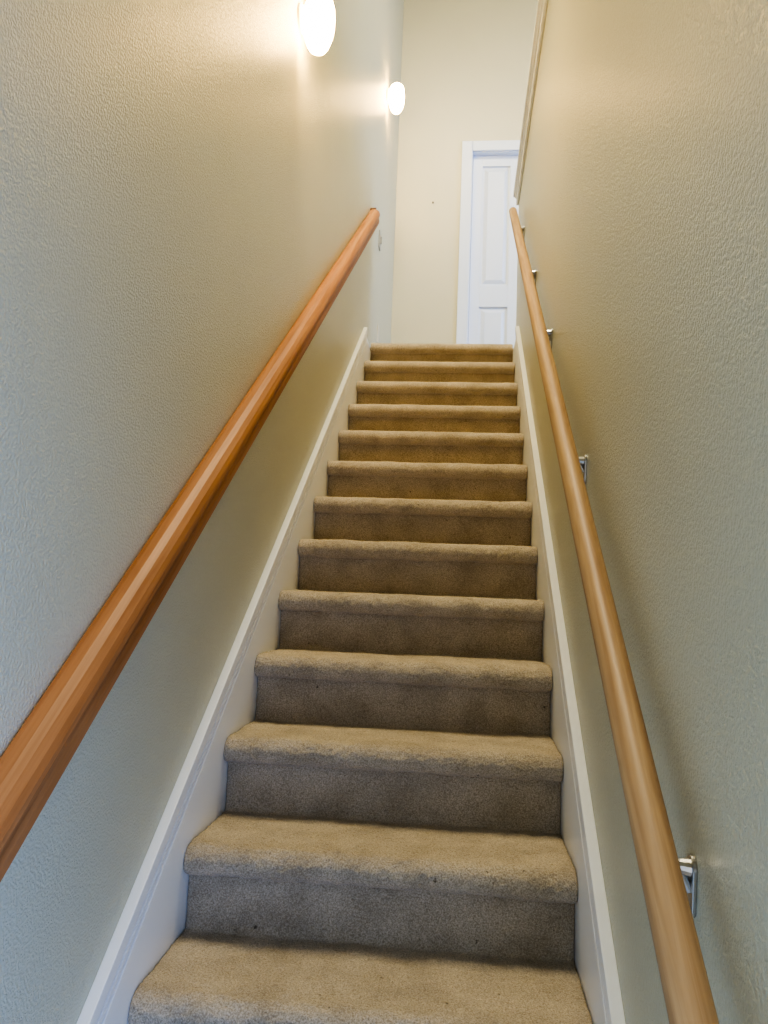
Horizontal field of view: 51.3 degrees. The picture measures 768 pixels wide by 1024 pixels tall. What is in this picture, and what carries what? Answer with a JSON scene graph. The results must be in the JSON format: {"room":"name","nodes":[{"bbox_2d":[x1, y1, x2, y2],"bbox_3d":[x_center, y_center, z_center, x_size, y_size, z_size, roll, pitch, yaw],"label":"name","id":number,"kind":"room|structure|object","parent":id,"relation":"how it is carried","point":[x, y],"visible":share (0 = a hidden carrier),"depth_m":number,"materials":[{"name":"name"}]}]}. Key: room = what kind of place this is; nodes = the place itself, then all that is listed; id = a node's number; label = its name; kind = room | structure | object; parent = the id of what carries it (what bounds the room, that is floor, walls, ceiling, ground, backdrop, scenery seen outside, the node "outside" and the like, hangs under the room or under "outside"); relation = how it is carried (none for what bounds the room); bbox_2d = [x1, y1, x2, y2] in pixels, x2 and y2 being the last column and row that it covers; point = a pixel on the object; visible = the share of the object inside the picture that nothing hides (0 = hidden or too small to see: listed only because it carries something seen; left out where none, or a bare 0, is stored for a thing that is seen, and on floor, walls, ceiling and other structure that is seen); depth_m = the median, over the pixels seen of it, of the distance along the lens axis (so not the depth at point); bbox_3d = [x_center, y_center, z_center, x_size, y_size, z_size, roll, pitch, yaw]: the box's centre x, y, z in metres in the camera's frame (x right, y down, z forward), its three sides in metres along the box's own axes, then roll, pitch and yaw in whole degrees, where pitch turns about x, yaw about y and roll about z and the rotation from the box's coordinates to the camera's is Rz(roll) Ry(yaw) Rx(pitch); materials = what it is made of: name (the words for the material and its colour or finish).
{"room":"indoor staircase","nodes":[
{"label":"indoor staircase","id":0,"kind":"room"},
{"bbox_2d":[0,0,403,1023],"bbox_3d":[-0.390,-1.685,2.253,0.120,6.959,7.878,2,-6,6],"label":"wall","id":1,"kind":"structure","parent":0,"point":[180,180],"depth_m":1.49,"materials":[{"name":"paint"}]},
{"bbox_2d":[0,208,379,881],"bbox_3d":[-0.309,-0.474,2.504,0.060,3.108,4.150,2,-6,6],"label":"handrail","id":2,"kind":"object","parent":1,"relation":"attached to","point":[37,757],"visible":1,"depth_m":1.36,"materials":[{"name":"brown wood"}]},
{"bbox_2d":[76,327,370,1023],"bbox_3d":[-0.272,0.317,3.287,0.022,3.004,5.378,2,-6,6],"label":"baseboard","id":3,"kind":"structure","parent":1,"relation":"attached to","point":[154,914],"depth_m":1.88,"materials":[{"name":"white paint"}]},
{"bbox_2d":[297,0,334,55],"bbox_3d":[-0.226,-1.647,2.699,0.119,0.205,0.112,2,-6,6],"label":"wall sconce","id":4,"kind":"object","parent":1,"relation":"attached to","point":[316,20],"visible":1,"depth_m":2.66,"materials":[{"name":"white glass"}]},
{"bbox_2d":[377,325,378,342],"bbox_3d":[-0.038,-1.165,5.256,0.009,0.114,0.070,2,-6,6],"label":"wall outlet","id":5,"kind":"object","parent":1,"relation":"attached to","point":[377,325],"visible":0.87,"depth_m":5.24,"materials":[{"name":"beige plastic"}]},
{"bbox_2d":[378,230,381,250],"bbox_3d":[-0.022,-1.764,5.198,0.018,0.114,0.070,2,-6,6],"label":"light switch","id":6,"kind":"object","parent":1,"relation":"attached to","point":[380,237],"visible":1,"depth_m":5.19,"materials":[{"name":"beige plastic"}]},
{"bbox_2d":[386,82,404,113],"bbox_3d":[0.079,-2.796,5.411,0.119,0.205,0.112,2,-6,6],"label":"wall sconce","id":7,"kind":"object","parent":1,"relation":"attached to","point":[395,97],"visible":1,"depth_m":5.37,"materials":[{"name":"white glass"}]},
{"bbox_2d":[391,0,537,343],"bbox_3d":[1.707,-1.205,6.048,3.560,6.959,0.140,2,-6,6],"label":"wall","id":8,"kind":"structure","parent":0,"point":[465,66],"depth_m":6.29,"materials":[{"name":"paint"}]},
{"bbox_2d":[456,140,519,343],"bbox_3d":[1.005,-1.855,6.169,0.858,2.065,0.136,2,-6,6],"label":"trim","id":9,"kind":"structure","parent":8,"relation":"attached to","point":[494,147],"depth_m":6.19,"materials":[{"name":"white paint"}]},
{"bbox_2d":[468,155,518,347],"bbox_3d":[1.004,-1.814,6.175,0.678,1.962,0.035,2,-6,6],"label":"door","id":10,"kind":"structure","parent":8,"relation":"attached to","point":[493,260],"depth_m":6.20,"materials":[{"name":"white paint"}]},
{"bbox_2d":[516,0,767,1023],"bbox_3d":[0.481,-0.272,1.369,0.120,4.034,6.600,2,-6,6],"label":"wall","id":11,"kind":"structure","parent":0,"point":[643,211],"depth_m":1.10,"materials":[{"name":"paint"}]},
{"bbox_2d":[513,0,547,204],"bbox_3d":[0.561,-2.256,1.595,0.184,0.086,6.635,2,-6,6],"label":"trim","id":12,"kind":"structure","parent":11,"relation":"attached to","point":[542,4],"depth_m":3.81,"materials":[{"name":"white paint"}]},
{"bbox_2d":[513,326,625,1023],"bbox_3d":[0.514,0.272,2.560,0.022,3.004,4.080,2,-6,6],"label":"baseboard","id":13,"kind":"structure","parent":11,"relation":"attached to","point":[594,953],"depth_m":1.80,"materials":[{"name":"white paint"}]},
{"bbox_2d":[509,207,718,1023],"bbox_3d":[0.489,-0.485,2.367,0.076,2.808,3.857,2,-6,6],"label":"handrail","id":14,"kind":"object","parent":11,"relation":"attached to","point":[669,881],"visible":1,"depth_m":0.98,"materials":[{"name":"brown wood"}]},
{"bbox_3d":[-0.035,1.741,1.786,1.114,0.120,7.998,2,-6,6],"label":"floor","id":15,"kind":"structure","parent":0,"visible":0},
{"bbox_2d":[128,343,592,1023],"bbox_3d":[0.098,0.281,2.689,0.834,2.984,3.980,2,-6,6],"label":"carpeted staircase","id":16,"kind":"structure","parent":15,"relation":"on","point":[387,846],"depth_m":1.99,"materials":[{"name":"carpet"}]}
]}

